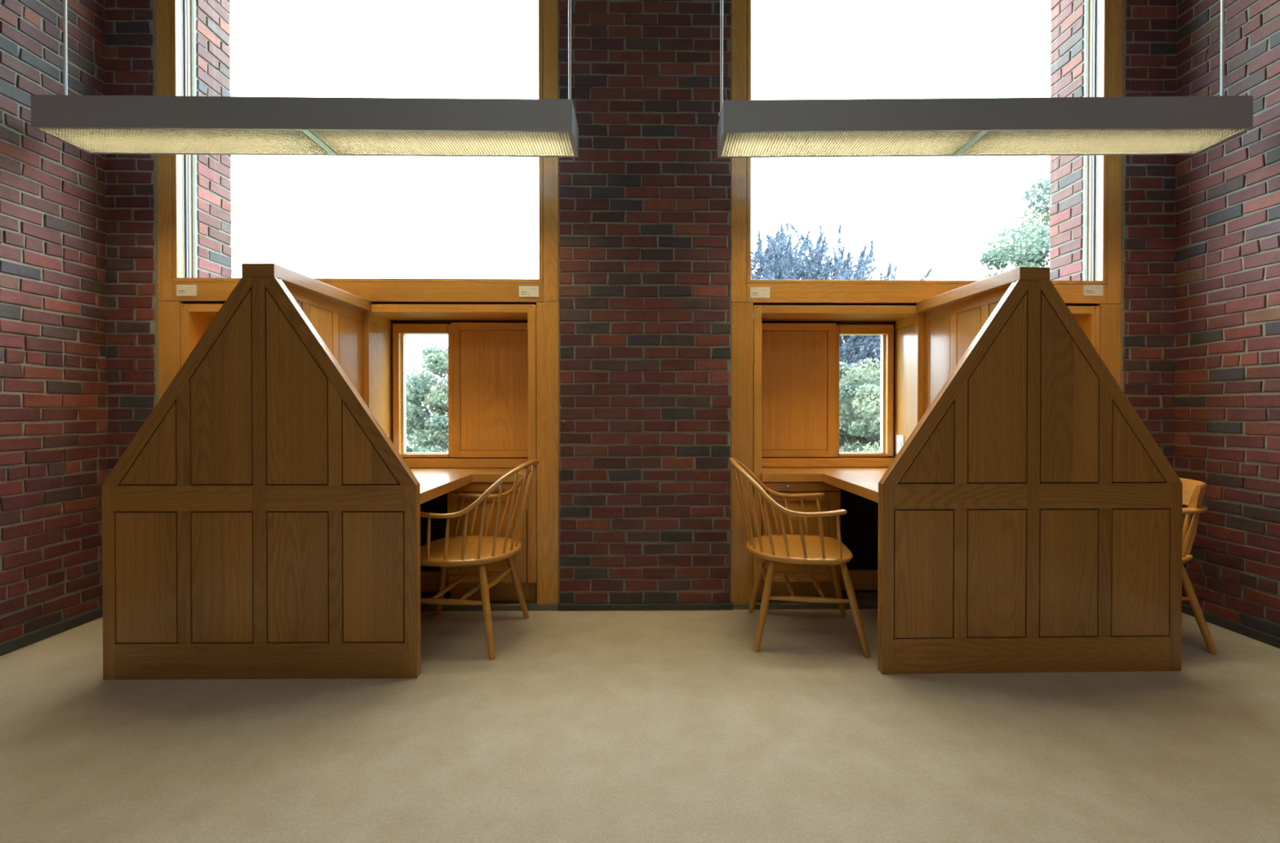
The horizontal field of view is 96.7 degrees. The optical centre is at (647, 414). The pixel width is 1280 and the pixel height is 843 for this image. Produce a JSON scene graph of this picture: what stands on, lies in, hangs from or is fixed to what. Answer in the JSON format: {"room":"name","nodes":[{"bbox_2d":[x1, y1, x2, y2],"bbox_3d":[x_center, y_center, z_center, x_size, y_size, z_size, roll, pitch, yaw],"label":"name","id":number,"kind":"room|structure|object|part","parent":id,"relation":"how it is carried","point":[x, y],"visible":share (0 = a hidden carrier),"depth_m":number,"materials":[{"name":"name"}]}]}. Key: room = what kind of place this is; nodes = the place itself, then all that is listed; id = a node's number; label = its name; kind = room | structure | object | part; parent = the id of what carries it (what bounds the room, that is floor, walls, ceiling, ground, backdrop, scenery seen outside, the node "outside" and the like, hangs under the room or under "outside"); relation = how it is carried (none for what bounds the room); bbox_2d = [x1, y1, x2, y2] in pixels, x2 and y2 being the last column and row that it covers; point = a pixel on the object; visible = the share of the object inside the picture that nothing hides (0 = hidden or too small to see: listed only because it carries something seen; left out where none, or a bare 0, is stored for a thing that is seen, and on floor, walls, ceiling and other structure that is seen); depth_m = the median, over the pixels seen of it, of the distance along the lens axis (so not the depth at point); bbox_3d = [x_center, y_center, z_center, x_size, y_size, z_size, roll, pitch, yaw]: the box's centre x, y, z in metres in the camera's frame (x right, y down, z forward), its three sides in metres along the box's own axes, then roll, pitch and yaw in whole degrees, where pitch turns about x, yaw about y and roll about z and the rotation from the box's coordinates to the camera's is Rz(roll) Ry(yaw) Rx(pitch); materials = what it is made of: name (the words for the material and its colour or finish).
{"room":"library","nodes":[
{"label":"library","id":0,"kind":"room"},
{"bbox_2d":[0,0,107,642],"bbox_3d":[-3.151,-1.286,0.749,0.410,4.800,4.805,0,0,-1],"label":"wall","id":1,"kind":"structure","parent":0,"point":[54,465],"depth_m":2.83,"materials":[{"name":"brick"}]},
{"bbox_2d":[0,605,102,656],"bbox_3d":[-2.943,1.088,0.770,0.045,0.052,4.805,0,0,-1],"label":"baseboard","id":2,"kind":"structure","parent":1,"relation":"attached to","point":[11,645],"depth_m":2.80,"materials":[{"name":"stone"}]},
{"bbox_2d":[0,608,1279,842],"bbox_3d":[0.018,1.179,-1.241,14.000,0.100,9.500,0,0,-1],"label":"floor","id":3,"kind":"structure","parent":0,"point":[581,726],"depth_m":1.89,"materials":[{"name":"beige carpet"}]},
{"bbox_2d":[102,263,530,679],"bbox_3d":[-1.607,0.234,2.905,1.877,1.728,1.089,0,0,-1],"label":"study carrel","id":4,"kind":"object","parent":3,"relation":"on","point":[260,522],"visible":0.96,"depth_m":2.37,"materials":[{"name":"brown wood"}]},
{"bbox_3d":[-2.085,0.678,2.385,0.249,0.541,0.042,0,0,0],"label":"inset panel","id":5,"kind":"part","parent":4,"relation":"part of","materials":[{"name":"brown wood"}]},
{"bbox_3d":[-2.076,0.118,2.381,0.230,0.342,0.042,0,0,0],"label":"inset panel","id":6,"kind":"part","parent":4,"relation":"part of","materials":[{"name":"brown wood"}]},
{"bbox_3d":[-1.772,-0.114,2.382,0.249,0.807,0.042,0,0,0],"label":"inset panel","id":7,"kind":"part","parent":4,"relation":"part of","materials":[{"name":"brown wood"}]},
{"bbox_3d":[-1.772,0.678,2.388,0.249,0.541,0.042,0,0,0],"label":"inset panel","id":8,"kind":"part","parent":4,"relation":"part of","materials":[{"name":"brown wood"}]},
{"bbox_3d":[-1.459,-0.114,2.384,0.249,0.807,0.042,0,0,-1],"label":"inset panel","id":9,"kind":"part","parent":4,"relation":"part of","materials":[{"name":"brown wood"}]},
{"bbox_3d":[-1.459,0.678,2.390,0.249,0.541,0.042,0,0,-1],"label":"inset panel","id":10,"kind":"part","parent":4,"relation":"part of","materials":[{"name":"brown wood"}]},
{"bbox_3d":[-1.601,-0.109,2.537,0.004,0.810,0.183,0,0,1],"label":"inset panel","id":11,"kind":"part","parent":4,"relation":"part of","materials":[{"name":"brown wood"}]},
{"bbox_3d":[-1.598,-0.111,2.784,0.004,0.810,0.183,0,0,1],"label":"inset panel","id":12,"kind":"part","parent":4,"relation":"part of","materials":[{"name":"brown wood"}]},
{"bbox_3d":[-1.595,-0.113,3.031,0.004,0.810,0.183,0,0,1],"label":"inset panel","id":13,"kind":"part","parent":4,"relation":"part of","materials":[{"name":"brown wood"}]},
{"bbox_3d":[-1.155,0.118,2.389,0.230,0.342,0.042,0,0,0],"label":"inset panel","id":14,"kind":"part","parent":4,"relation":"part of","materials":[{"name":"brown wood"}]},
{"bbox_3d":[-1.145,0.678,2.393,0.249,0.541,0.042,0,0,0],"label":"inset panel","id":15,"kind":"part","parent":4,"relation":"part of","materials":[{"name":"brown wood"}]},
{"bbox_3d":[-1.349,0.996,3.388,0.444,0.133,0.070,0,0,-1],"label":"kneehole rail","id":16,"kind":"part","parent":4,"relation":"part of","materials":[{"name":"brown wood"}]},
{"bbox_3d":[-0.899,0.689,3.182,0.437,0.505,0.013,0,0,0],"label":"door","id":17,"kind":"part","parent":4,"relation":"part of","materials":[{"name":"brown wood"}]},
{"bbox_3d":[-0.899,0.684,3.183,0.316,0.390,0.008,0,0,0],"label":"inset panel","id":18,"kind":"part","parent":4,"relation":"part of","materials":[{"name":"brown wood"}]},
{"bbox_3d":[-0.899,0.406,3.180,0.437,0.050,0.013,0,0,0],"label":"drawer","id":19,"kind":"part","parent":4,"relation":"part of","materials":[{"name":"brown wood"}]},
{"bbox_2d":[420,459,539,660],"bbox_3d":[-0.869,0.663,2.829,0.633,0.879,0.612,0,0,5],"label":"armchair","id":20,"kind":"object","parent":3,"relation":"on","point":[464,550],"visible":0.91,"depth_m":2.74,"materials":[{"name":"brown wood"}]},
{"bbox_3d":[-1.106,0.892,3.063,0.037,0.418,0.154,0,1,-42],"label":"leg","id":21,"kind":"part","parent":20,"relation":"part of","materials":[{"name":"brown wood"}]},
{"bbox_3d":[-0.890,0.677,2.831,0.500,0.036,0.524,0,0,5],"label":"seat","id":22,"kind":"part","parent":20,"relation":"part of","materials":[{"name":"brown wood"}]},
{"bbox_3d":[-0.738,0.895,2.608,0.037,0.417,0.147,0,1,-39],"label":"leg","id":23,"kind":"part","parent":20,"relation":"part of","materials":[{"name":"brown wood"}]},
{"bbox_3d":[-0.699,0.892,3.025,0.147,0.417,0.037,0,1,-40],"label":"leg","id":24,"kind":"part","parent":20,"relation":"part of","materials":[{"name":"brown wood"}]},
{"bbox_2d":[728,457,870,657],"bbox_3d":[0.726,0.662,2.869,0.633,0.879,0.612,0,0,7],"label":"armchair","id":25,"kind":"object","parent":3,"relation":"on","point":[800,549],"visible":1,"depth_m":2.71,"materials":[{"name":"brown wood"}]},
{"bbox_3d":[0.603,0.891,3.097,0.037,0.417,0.147,0,1,-38],"label":"leg","id":26,"kind":"part","parent":25,"relation":"part of","materials":[{"name":"brown wood"}]},
{"bbox_3d":[0.551,0.895,2.682,0.147,0.417,0.037,0,1,-38],"label":"leg","id":27,"kind":"part","parent":25,"relation":"part of","materials":[{"name":"brown wood"}]},
{"bbox_3d":[0.748,0.676,2.867,0.500,0.036,0.524,0,0,7],"label":"seat","id":28,"kind":"part","parent":25,"relation":"part of","materials":[{"name":"brown wood"}]},
{"bbox_3d":[1.009,0.892,3.046,0.154,0.418,0.037,0,1,-35],"label":"leg","id":29,"kind":"part","parent":25,"relation":"part of","materials":[{"name":"brown wood"}]},
{"bbox_3d":[0.956,0.895,2.631,0.037,0.418,0.154,0,1,-41],"label":"leg","id":30,"kind":"part","parent":25,"relation":"part of","materials":[{"name":"brown wood"}]},
{"bbox_2d":[758,266,1182,674],"bbox_3d":[1.580,0.234,2.954,1.877,1.728,1.078,0,0,-1],"label":"study carrel","id":31,"kind":"object","parent":3,"relation":"on","point":[1029,520],"visible":0.92,"depth_m":2.42,"materials":[{"name":"brown wood"}]},
{"bbox_3d":[0.864,0.406,3.200,0.437,0.050,0.013,0,0,-1],"label":"drawer","id":32,"kind":"part","parent":31,"relation":"part of","materials":[{"name":"brown wood"}]},
{"bbox_3d":[0.864,0.689,3.202,0.437,0.505,0.013,0,0,-1],"label":"door","id":33,"kind":"part","parent":31,"relation":"part of","materials":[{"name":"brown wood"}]},
{"bbox_3d":[0.864,0.683,3.204,0.316,0.390,0.008,0,0,-1],"label":"inset panel","id":34,"kind":"part","parent":31,"relation":"part of","materials":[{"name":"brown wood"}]},
{"bbox_3d":[1.307,0.996,3.423,0.444,0.133,0.070,0,0,-1],"label":"kneehole rail","id":35,"kind":"part","parent":31,"relation":"part of","materials":[{"name":"brown wood"}]},
{"bbox_3d":[1.172,0.677,2.436,0.249,0.541,0.042,0,0,-1],"label":"inset panel","id":36,"kind":"part","parent":31,"relation":"part of","materials":[{"name":"brown wood"}]},
{"bbox_3d":[1.181,0.118,2.432,0.230,0.342,0.042,0,0,-1],"label":"inset panel","id":37,"kind":"part","parent":31,"relation":"part of","materials":[{"name":"brown wood"}]},
{"bbox_3d":[1.579,-0.113,3.076,0.004,0.810,0.179,0,0,-4],"label":"inset panel","id":38,"kind":"part","parent":31,"relation":"part of","materials":[{"name":"brown wood"}]},
{"bbox_3d":[1.598,-0.111,2.834,0.004,0.810,0.179,0,0,-4],"label":"inset panel","id":39,"kind":"part","parent":31,"relation":"part of","materials":[{"name":"brown wood"}]},
{"bbox_3d":[1.616,-0.110,2.591,0.004,0.810,0.179,0,0,-4],"label":"inset panel","id":40,"kind":"part","parent":31,"relation":"part of","materials":[{"name":"brown wood"}]},
{"bbox_3d":[1.485,0.677,2.444,0.249,0.541,0.042,0,0,-1],"label":"inset panel","id":41,"kind":"part","parent":31,"relation":"part of","materials":[{"name":"brown wood"}]},
{"bbox_3d":[1.485,-0.115,2.438,0.249,0.807,0.042,0,0,-1],"label":"inset panel","id":42,"kind":"part","parent":31,"relation":"part of","materials":[{"name":"brown wood"}]},
{"bbox_3d":[1.642,0.265,2.444,1.300,1.673,0.044,0,0,-1],"label":"panel","id":43,"kind":"part","parent":31,"relation":"part of","materials":[{"name":"brown wood"}]},
{"bbox_3d":[1.798,0.677,2.451,0.249,0.541,0.042,0,0,-1],"label":"inset panel","id":44,"kind":"part","parent":31,"relation":"part of","materials":[{"name":"brown wood"}]},
{"bbox_3d":[1.798,-0.115,2.445,0.249,0.807,0.042,0,0,-1],"label":"inset panel","id":45,"kind":"part","parent":31,"relation":"part of","materials":[{"name":"brown wood"}]},
{"bbox_3d":[2.102,0.118,2.454,0.230,0.342,0.042,0,0,-1],"label":"inset panel","id":46,"kind":"part","parent":31,"relation":"part of","materials":[{"name":"brown wood"}]},
{"bbox_3d":[2.112,0.677,2.459,0.249,0.541,0.042,0,0,-1],"label":"inset panel","id":47,"kind":"part","parent":31,"relation":"part of","materials":[{"name":"brown wood"}]},
{"bbox_2d":[1178,477,1217,654],"bbox_3d":[2.410,0.711,2.881,0.604,0.781,0.638,0,0,3],"label":"chair","id":48,"kind":"object","parent":3,"relation":"on","point":[1193,491],"visible":0.22,"depth_m":2.65,"materials":[{"name":"brown wood"}]},
{"bbox_3d":[2.403,0.684,2.882,0.500,0.036,0.524,0,0,3],"label":"seat","id":49,"kind":"part","parent":48,"relation":"part of","materials":[{"name":"brown wood"}]},
{"bbox_3d":[2.449,0.442,2.877,0.526,0.026,0.638,0,0,3],"label":"arm rail","id":50,"kind":"part","parent":48,"relation":"part of","materials":[{"name":"brown wood"}]},
{"bbox_3d":[2.563,0.899,2.665,0.037,0.409,0.147,0,1,-42],"label":"leg","id":51,"kind":"part","parent":48,"relation":"part of","materials":[{"name":"brown wood"}]},
{"bbox_2d":[103,0,1177,604],"bbox_3d":[-0.005,-1.105,3.382,6.775,5.200,0.430,0,0,-1],"label":"wall","id":52,"kind":"structure","parent":0,"point":[645,202],"depth_m":3.18,"materials":[{"name":"brick"}]},
{"bbox_2d":[155,0,559,604],"bbox_3d":[-1.616,-1.130,3.371,2.225,4.450,0.406,0,0,-1],"label":"window","id":53,"kind":"structure","parent":52,"relation":"in","point":[504,345],"depth_m":3.19,"materials":[{"name":"brown wood"}]},
{"bbox_3d":[-2.665,-1.144,3.215,0.124,4.420,0.120,0,0,-1],"label":"post","id":54,"kind":"part","parent":53,"relation":"part of","materials":[{"name":"brown wood"}]},
{"bbox_2d":[176,284,196,296],"bbox_3d":[-2.560,-0.690,3.158,0.111,0.062,0.004,0,0,-1],"label":"name card","id":55,"kind":"object","parent":53,"relation":"attached to","point":[181,290],"visible":1,"depth_m":3.16,"materials":[{"name":"beige paper"}]},
{"bbox_3d":[-1.614,-0.696,3.233,2.053,0.128,0.120,0,0,-1],"label":"sill rail","id":56,"kind":"part","parent":53,"relation":"part of","materials":[{"name":"brown wood"}]},
{"bbox_3d":[-1.614,0.165,3.204,1.970,1.562,0.050,0,0,-1],"label":"casing","id":57,"kind":"part","parent":53,"relation":"part of","materials":[{"name":"brown wood"}]},
{"bbox_3d":[-1.331,-0.146,3.488,0.450,0.814,0.035,0,0,-1],"label":"sash","id":58,"kind":"part","parent":53,"relation":"part of","materials":[{"name":"brown wood"}]},
{"bbox_2d":[461,449,495,450],"bbox_3d":[-0.933,-0.149,3.482,0.422,0.738,0.004,0,0,-1],"label":"shutter","id":59,"kind":"object","parent":53,"relation":"attached to","point":[461,450],"depth_m":3.48,"materials":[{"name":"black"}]},
{"bbox_2d":[451,322,528,457],"bbox_3d":[-0.938,-0.150,3.472,0.512,0.819,0.024,0,0,-1],"label":"shutter","id":60,"kind":"object","parent":53,"relation":"attached to","point":[490,360],"depth_m":3.46,"materials":[{"name":"brown wood"}]},
{"bbox_3d":[-0.934,-0.148,3.471,0.410,0.726,0.018,0,0,-1],"label":"shutter panel","id":61,"kind":"part","parent":53,"relation":"part of","materials":[{"name":"brown wood"}]},
{"bbox_2d":[519,285,538,297],"bbox_3d":[-0.667,-0.689,3.184,0.111,0.062,0.004,0,0,-1],"label":"name card","id":62,"kind":"object","parent":53,"relation":"attached to","point":[524,291],"visible":1,"depth_m":3.18,"materials":[{"name":"beige paper"}]},
{"bbox_3d":[-0.564,-1.144,3.244,0.124,4.420,0.120,0,0,-1],"label":"post","id":63,"kind":"part","parent":53,"relation":"part of","materials":[{"name":"brown wood"}]},
{"bbox_2d":[420,591,557,611],"bbox_3d":[-1.615,1.080,3.325,2.233,0.030,0.321,0,0,-1],"label":"trim","id":64,"kind":"structure","parent":52,"relation":"attached to","point":[495,606],"depth_m":3.18,"materials":[{"name":"brown wood"}]},
{"bbox_2d":[557,602,733,611],"bbox_3d":[-0.013,1.078,3.203,0.983,0.036,0.050,0,0,-1],"label":"baseboard","id":65,"kind":"object","parent":52,"relation":"attached to","point":[624,606],"visible":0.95,"depth_m":3.18,"materials":[{"name":"stone"}]},
{"bbox_2d":[733,590,877,609],"bbox_3d":[1.580,1.080,3.370,2.233,0.030,0.321,0,0,-1],"label":"trim","id":66,"kind":"structure","parent":52,"relation":"attached to","point":[866,599],"depth_m":3.20,"materials":[{"name":"brown wood"}]},
{"bbox_2d":[730,0,1123,603],"bbox_3d":[1.579,-1.131,3.416,2.225,4.450,0.406,0,0,-1],"label":"window","id":67,"kind":"structure","parent":52,"relation":"in","point":[785,345],"depth_m":3.23,"materials":[{"name":"brown wood"}]},
{"bbox_3d":[0.531,-1.145,3.259,0.124,4.420,0.120,0,0,-1],"label":"post","id":68,"kind":"part","parent":67,"relation":"part of","materials":[{"name":"brown wood"}]},
{"bbox_2d":[750,287,769,298],"bbox_3d":[0.631,-0.686,3.202,0.111,0.062,0.004,0,0,-1],"label":"name card","id":69,"kind":"object","parent":67,"relation":"attached to","point":[755,292],"visible":1,"depth_m":3.20,"materials":[{"name":"beige paper"}]},
{"bbox_3d":[0.895,-0.148,3.497,0.410,0.726,0.018,0,0,-1],"label":"shutter panel","id":70,"kind":"part","parent":67,"relation":"part of","materials":[{"name":"brown wood"}]},
{"bbox_2d":[761,323,835,457],"bbox_3d":[0.898,-0.150,3.498,0.512,0.819,0.024,0,0,-1],"label":"shutter","id":71,"kind":"object","parent":67,"relation":"attached to","point":[798,360],"depth_m":3.49,"materials":[{"name":"brown wood"}]},
{"bbox_3d":[1.291,-0.146,3.525,0.450,0.814,0.035,0,0,-1],"label":"sash","id":72,"kind":"part","parent":67,"relation":"part of","materials":[{"name":"brown wood"}]},
{"bbox_2d":[896,435,904,453],"bbox_3d":[1.525,0.182,3.443,0.008,0.116,0.096,0,0,-1],"label":"wall plate","id":73,"kind":"object","parent":67,"relation":"attached to","point":[900,438],"visible":0.82,"depth_m":3.44,"materials":[{"name":"white plastic"}]},
{"bbox_3d":[1.582,0.165,3.249,1.970,1.562,0.050,0,0,-1],"label":"casing","id":74,"kind":"part","parent":67,"relation":"part of","materials":[{"name":"brown wood"}]},
{"bbox_3d":[1.581,-0.696,3.277,2.053,0.128,0.120,0,0,-1],"label":"sill rail","id":75,"kind":"part","parent":67,"relation":"part of","materials":[{"name":"brown wood"}]},
{"bbox_2d":[1083,284,1102,296],"bbox_3d":[2.528,-0.704,3.228,0.111,0.062,0.004,0,0,-1],"label":"name card","id":76,"kind":"object","parent":67,"relation":"attached to","point":[1088,290],"visible":1,"depth_m":3.23,"materials":[{"name":"beige paper"}]},
{"bbox_3d":[2.632,-1.145,3.289,0.124,4.420,0.120,0,0,-1],"label":"post","id":77,"kind":"part","parent":67,"relation":"part of","materials":[{"name":"brown wood"}]},
{"bbox_2d":[1173,0,1279,637],"bbox_3d":[3.214,-1.286,0.838,0.410,4.800,4.805,0,0,-1],"label":"wall","id":78,"kind":"structure","parent":0,"point":[1227,384],"depth_m":2.91,"materials":[{"name":"brick"}]},
{"bbox_2d":[1182,603,1279,648],"bbox_3d":[3.009,1.091,0.853,0.040,0.045,4.805,0,0,-1],"label":"baseboard","id":79,"kind":"structure","parent":78,"relation":"attached to","point":[1255,634],"depth_m":2.85,"materials":[{"name":"stone"}]},
{"bbox_3d":[0.017,-3.771,-1.226,14.000,0.200,9.605,0,0,-1],"label":"ceiling","id":80,"kind":"structure","parent":0,"visible":0},
{"bbox_2d":[31,0,578,157],"bbox_3d":[-1.591,-2.507,2.749,2.520,2.386,0.275,0,0,-1],"label":"pendant lamp","id":81,"kind":"object","parent":80,"relation":"hanging from","point":[90,124],"visible":1,"depth_m":2.64,"materials":[{"name":"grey metal"}]},
{"bbox_3d":[-2.801,-2.581,2.729,0.098,2.240,0.100,0,0,-1],"label":"suspension rod","id":82,"kind":"part","parent":81,"relation":"part of","materials":[{"name":"white metal"}]},
{"bbox_3d":[-0.380,-2.581,2.767,0.098,2.240,0.100,0,0,-1],"label":"suspension rod","id":83,"kind":"part","parent":81,"relation":"part of","materials":[{"name":"white metal"}]},
{"bbox_2d":[716,0,1253,158],"bbox_3d":[1.564,-2.507,2.756,2.508,2.386,0.275,0,0,1],"label":"pendant lamp","id":84,"kind":"object","parent":80,"relation":"hanging from","point":[1152,125],"visible":1,"depth_m":2.64,"materials":[{"name":"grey metal"}]},
{"bbox_3d":[0.360,-2.581,2.774,0.098,2.240,0.100,0,0,1],"label":"suspension rod","id":85,"kind":"part","parent":84,"relation":"part of","materials":[{"name":"white metal"}]},
{"bbox_3d":[2.769,-2.581,2.736,0.098,2.240,0.100,0,0,1],"label":"suspension rod","id":86,"kind":"part","parent":84,"relation":"part of","materials":[{"name":"white metal"}]},
{"label":"outside","id":87,"kind":"structure","parent":0,"visible":0},
{"bbox_2d":[406,440,860,450],"bbox_3d":[-1.009,6.937,72.350,180.000,0.480,135.395,0,0,-1],"label":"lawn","id":88,"kind":"structure","parent":87,"point":[412,446],"depth_m":118.12,"materials":[{"name":"green plant"}]},
{"bbox_2d":[405,345,451,457],"bbox_3d":[-4.064,2.565,13.990,6.472,9.002,4.489,0,0,-11],"label":"oak tree","id":89,"kind":"object","parent":88,"relation":"on","point":[431,433],"visible":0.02,"depth_m":12.99,"materials":[{"name":"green plant"}]},
{"bbox_2d":[751,222,932,447],"bbox_3d":[6.182,-1.280,27.211,18.416,16.519,10.123,0,0,-1],"label":"tree","id":90,"kind":"object","parent":88,"relation":"on","point":[779,263],"visible":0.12,"depth_m":25.70,"materials":[{"name":"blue plant"}]},
{"bbox_2d":[839,357,880,452],"bbox_3d":[5.492,2.865,13.128,5.106,8.408,4.720,0,0,-15],"label":"tree","id":91,"kind":"object","parent":88,"relation":"on","point":[864,426],"visible":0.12,"depth_m":12.47,"materials":[{"name":"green plant"}]},
{"bbox_2d":[977,175,1049,280],"bbox_3d":[15.053,-0.323,18.255,10.861,14.734,7.353,0,0,-1],"label":"maple tree","id":92,"kind":"object","parent":88,"relation":"on","point":[1033,255],"visible":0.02,"depth_m":18.13,"materials":[{"name":"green plant"}]}
]}

